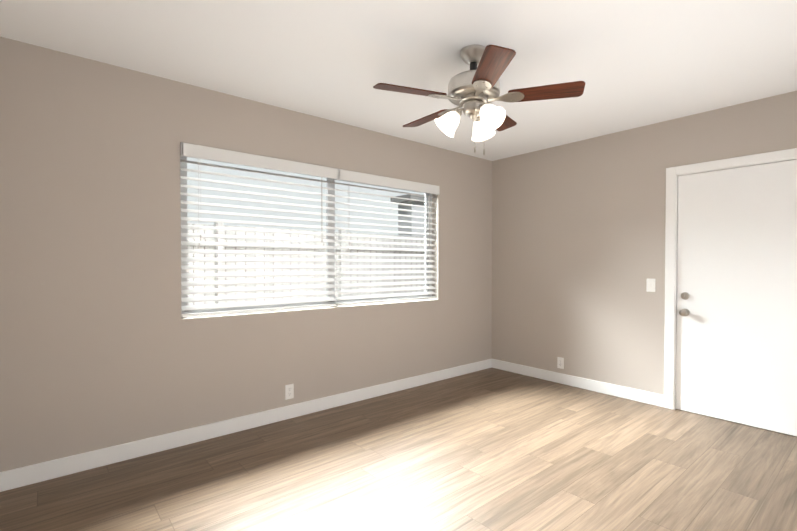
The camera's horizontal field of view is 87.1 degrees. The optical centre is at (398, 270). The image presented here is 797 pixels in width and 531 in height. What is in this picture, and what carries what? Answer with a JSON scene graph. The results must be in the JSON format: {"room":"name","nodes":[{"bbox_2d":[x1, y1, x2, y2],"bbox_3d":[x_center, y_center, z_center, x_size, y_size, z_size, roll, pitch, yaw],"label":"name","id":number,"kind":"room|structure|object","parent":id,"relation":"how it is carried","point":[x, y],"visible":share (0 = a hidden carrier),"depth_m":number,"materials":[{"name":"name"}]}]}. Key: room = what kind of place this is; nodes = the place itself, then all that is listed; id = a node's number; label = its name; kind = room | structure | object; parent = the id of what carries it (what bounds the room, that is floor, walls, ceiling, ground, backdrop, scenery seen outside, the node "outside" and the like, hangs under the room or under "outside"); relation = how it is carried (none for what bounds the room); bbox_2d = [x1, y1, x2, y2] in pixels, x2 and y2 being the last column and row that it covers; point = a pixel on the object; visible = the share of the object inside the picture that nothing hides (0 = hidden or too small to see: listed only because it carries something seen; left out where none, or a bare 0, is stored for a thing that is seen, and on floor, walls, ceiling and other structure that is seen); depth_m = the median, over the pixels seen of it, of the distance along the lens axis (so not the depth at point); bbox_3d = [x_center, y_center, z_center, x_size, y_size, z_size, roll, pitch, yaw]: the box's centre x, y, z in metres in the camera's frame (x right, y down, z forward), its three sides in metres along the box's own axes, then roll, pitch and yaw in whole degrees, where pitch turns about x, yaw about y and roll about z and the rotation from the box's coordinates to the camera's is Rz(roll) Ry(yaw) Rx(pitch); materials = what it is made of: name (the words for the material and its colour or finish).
{"room":"empty living room","nodes":[
{"label":"empty living room","id":0,"kind":"room"},
{"bbox_2d":[0,37,491,471],"bbox_3d":[-0.614,-0.049,3.730,4.746,2.500,0.160,-1,1,-40],"label":"wall","id":1,"kind":"structure","parent":0,"point":[103,344],"depth_m":2.76,"materials":[{"name":"beige paint"}]},
{"bbox_2d":[0,359,491,491],"bbox_3d":[-0.558,1.148,3.679,4.426,0.108,0.017,-1,1,-40],"label":"baseboard","id":2,"kind":"structure","parent":1,"relation":"attached to","point":[33,473],"depth_m":2.97,"materials":[{"name":"white wood"}]},
{"bbox_2d":[285,384,293,399],"bbox_3d":[-0.885,0.987,3.408,0.072,0.118,0.008,-1,1,-40],"label":"outlet","id":3,"kind":"object","parent":1,"relation":"attached to","point":[289,391],"visible":1,"depth_m":3.40,"materials":[{"name":"white plastic"}]},
{"bbox_2d":[180,156,431,317],"bbox_3d":[-0.612,-0.282,3.781,2.510,1.215,0.050,-1,1,-40],"label":"window","id":4,"kind":"structure","parent":1,"relation":"in","point":[184,190],"depth_m":3.71,"materials":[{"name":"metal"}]},
{"bbox_2d":[180,142,439,316],"bbox_3d":[-0.551,-0.285,3.708,2.506,1.203,0.090,-1,1,-40],"label":"window blinds","id":5,"kind":"object","parent":4,"relation":"attached to","point":[213,154],"visible":0.96,"depth_m":3.42,"materials":[{"name":"white plastic"}]},
{"bbox_2d":[196,158,201,247],"bbox_3d":[-1.405,-0.251,2.968,0.027,1.135,0.015,-1,1,-40],"label":"blind cord","id":6,"kind":"object","parent":5,"relation":"attached to","point":[198,158],"depth_m":2.97,"materials":[{"name":"white fabric"}]},
{"bbox_2d":[265,196,265,250],"bbox_3d":[-1.058,-0.256,3.338,0.002,1.135,0.002,-1,1,-40],"label":"blind cord","id":7,"kind":"object","parent":5,"relation":"attached to","point":[265,196],"depth_m":3.34,"materials":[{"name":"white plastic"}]},
{"bbox_2d":[268,250,268,309],"bbox_3d":[-1.024,-0.255,3.297,0.002,1.135,0.002,-1,1,-40],"label":"blind cord","id":8,"kind":"object","parent":5,"relation":"attached to","point":[268,250],"depth_m":3.30,"materials":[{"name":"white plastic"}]},
{"bbox_2d":[321,177,322,242],"bbox_3d":[-0.655,-0.520,3.590,0.011,0.585,0.011,1,1,35],"label":"blind cord","id":9,"kind":"object","parent":5,"relation":"attached to","point":[321,239],"depth_m":3.59,"materials":[{"name":"white fabric"}]},
{"bbox_2d":[325,245,325,305],"bbox_3d":[-0.632,-0.260,3.625,0.002,1.135,0.002,-1,1,-40],"label":"blind cord","id":10,"kind":"object","parent":5,"relation":"attached to","point":[325,245],"depth_m":3.63,"materials":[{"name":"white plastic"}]},
{"bbox_2d":[348,181,349,251],"bbox_3d":[-0.444,-0.262,3.773,0.027,1.135,0.015,-1,1,-40],"label":"blind cord","id":11,"kind":"object","parent":5,"relation":"attached to","point":[348,181],"depth_m":3.77,"materials":[{"name":"white fabric"}]},
{"bbox_2d":[429,193,429,297],"bbox_3d":[0.327,-0.272,4.421,0.010,1.135,0.018,0,1,-16],"label":"blind cord","id":12,"kind":"object","parent":5,"relation":"attached to","point":[429,193],"depth_m":4.41,"materials":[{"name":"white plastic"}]},
{"bbox_2d":[0,368,796,530],"bbox_3d":[0.635,1.262,2.258,4.746,0.080,4.049,-1,1,-40],"label":"floor","id":13,"kind":"structure","parent":0,"point":[491,449],"depth_m":2.50,"materials":[{"name":"laminate"}]},
{"bbox_2d":[0,0,796,160],"bbox_3d":[0.635,-1.328,2.221,4.746,0.100,4.049,-1,1,-40],"label":"ceiling","id":14,"kind":"structure","parent":0,"point":[631,64],"depth_m":2.46,"materials":[{"name":"white paint"}]},
{"bbox_2d":[373,45,584,154],"bbox_3d":[0.419,-0.978,2.494,1.168,0.608,1.125,-1,1,-40],"label":"ceiling fan","id":15,"kind":"object","parent":14,"relation":"hanging from","point":[474,91],"visible":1,"depth_m":2.37,"materials":[{"name":"brown wood"}]},
{"bbox_2d":[492,91,796,394],"bbox_3d":[2.443,-0.048,3.651,0.160,2.500,3.889,-1,1,-40],"label":"wall","id":16,"kind":"structure","parent":0,"point":[578,243],"depth_m":4.10,"materials":[{"name":"beige paint"}]},
{"bbox_2d":[557,357,563,368],"bbox_3d":[1.706,0.976,4.415,0.008,0.118,0.072,-1,1,-40],"label":"outlet","id":17,"kind":"object","parent":16,"relation":"attached to","point":[560,362],"visible":1,"depth_m":4.41,"materials":[{"name":"white plastic"}]},
{"bbox_2d":[492,359,663,406],"bbox_3d":[1.740,1.138,4.374,0.013,0.108,1.825,-1,1,-40],"label":"baseboard","id":18,"kind":"structure","parent":16,"relation":"attached to","point":[651,398],"depth_m":4.21,"materials":[{"name":"white wood"}]},
{"bbox_2d":[646,278,654,291],"bbox_3d":[2.252,0.134,3.746,0.016,0.118,0.072,-1,1,-40],"label":"light switch","id":19,"kind":"object","parent":16,"relation":"attached to","point":[650,285],"visible":1,"depth_m":3.75,"materials":[{"name":"white plastic"}]},
{"bbox_2d":[664,148,796,409],"bbox_3d":[2.691,0.162,3.349,0.174,2.088,0.947,-1,1,-40],"label":"door frame","id":20,"kind":"structure","parent":16,"relation":"attached to","point":[671,246],"depth_m":3.61,"materials":[{"name":"white wood"}]},
{"bbox_2d":[676,160,796,435],"bbox_3d":[2.669,0.199,3.314,0.040,2.003,0.804,-1,1,-40],"label":"door","id":21,"kind":"structure","parent":16,"relation":"in","point":[736,357],"depth_m":3.28,"materials":[{"name":"white paint"}]},
{"bbox_2d":[679,292,689,315],"bbox_3d":[2.408,0.289,3.541,0.071,0.204,0.066,-1,1,-40],"label":"door knob","id":22,"kind":"object","parent":21,"relation":"attached to","point":[684,311],"depth_m":3.54,"materials":[{"name":"silver metal"}]},
{"label":"outside","id":23,"kind":"structure","parent":0,"visible":0},
{"bbox_3d":[-6.975,1.378,15.859,34.000,0.100,26.551,-1,1,-40],"label":"ground","id":24,"kind":"structure","parent":23,"visible":0},
{"bbox_2d":[187,222,424,304],"bbox_3d":[-4.700,0.422,3.987,18.345,2.130,0.130,-1,1,-40],"label":"fence","id":25,"kind":"object","parent":24,"relation":"on","point":[216,224],"depth_m":6.61,"materials":[{"name":"white wood"}]},
{"bbox_2d":[391,194,424,236],"bbox_3d":[3.216,-0.421,14.688,8.250,3.510,0.900,-1,1,-40],"label":"building","id":26,"kind":"structure","parent":24,"relation":"on","point":[416,197],"depth_m":12.06,"materials":[{"name":"grey"}]}
]}

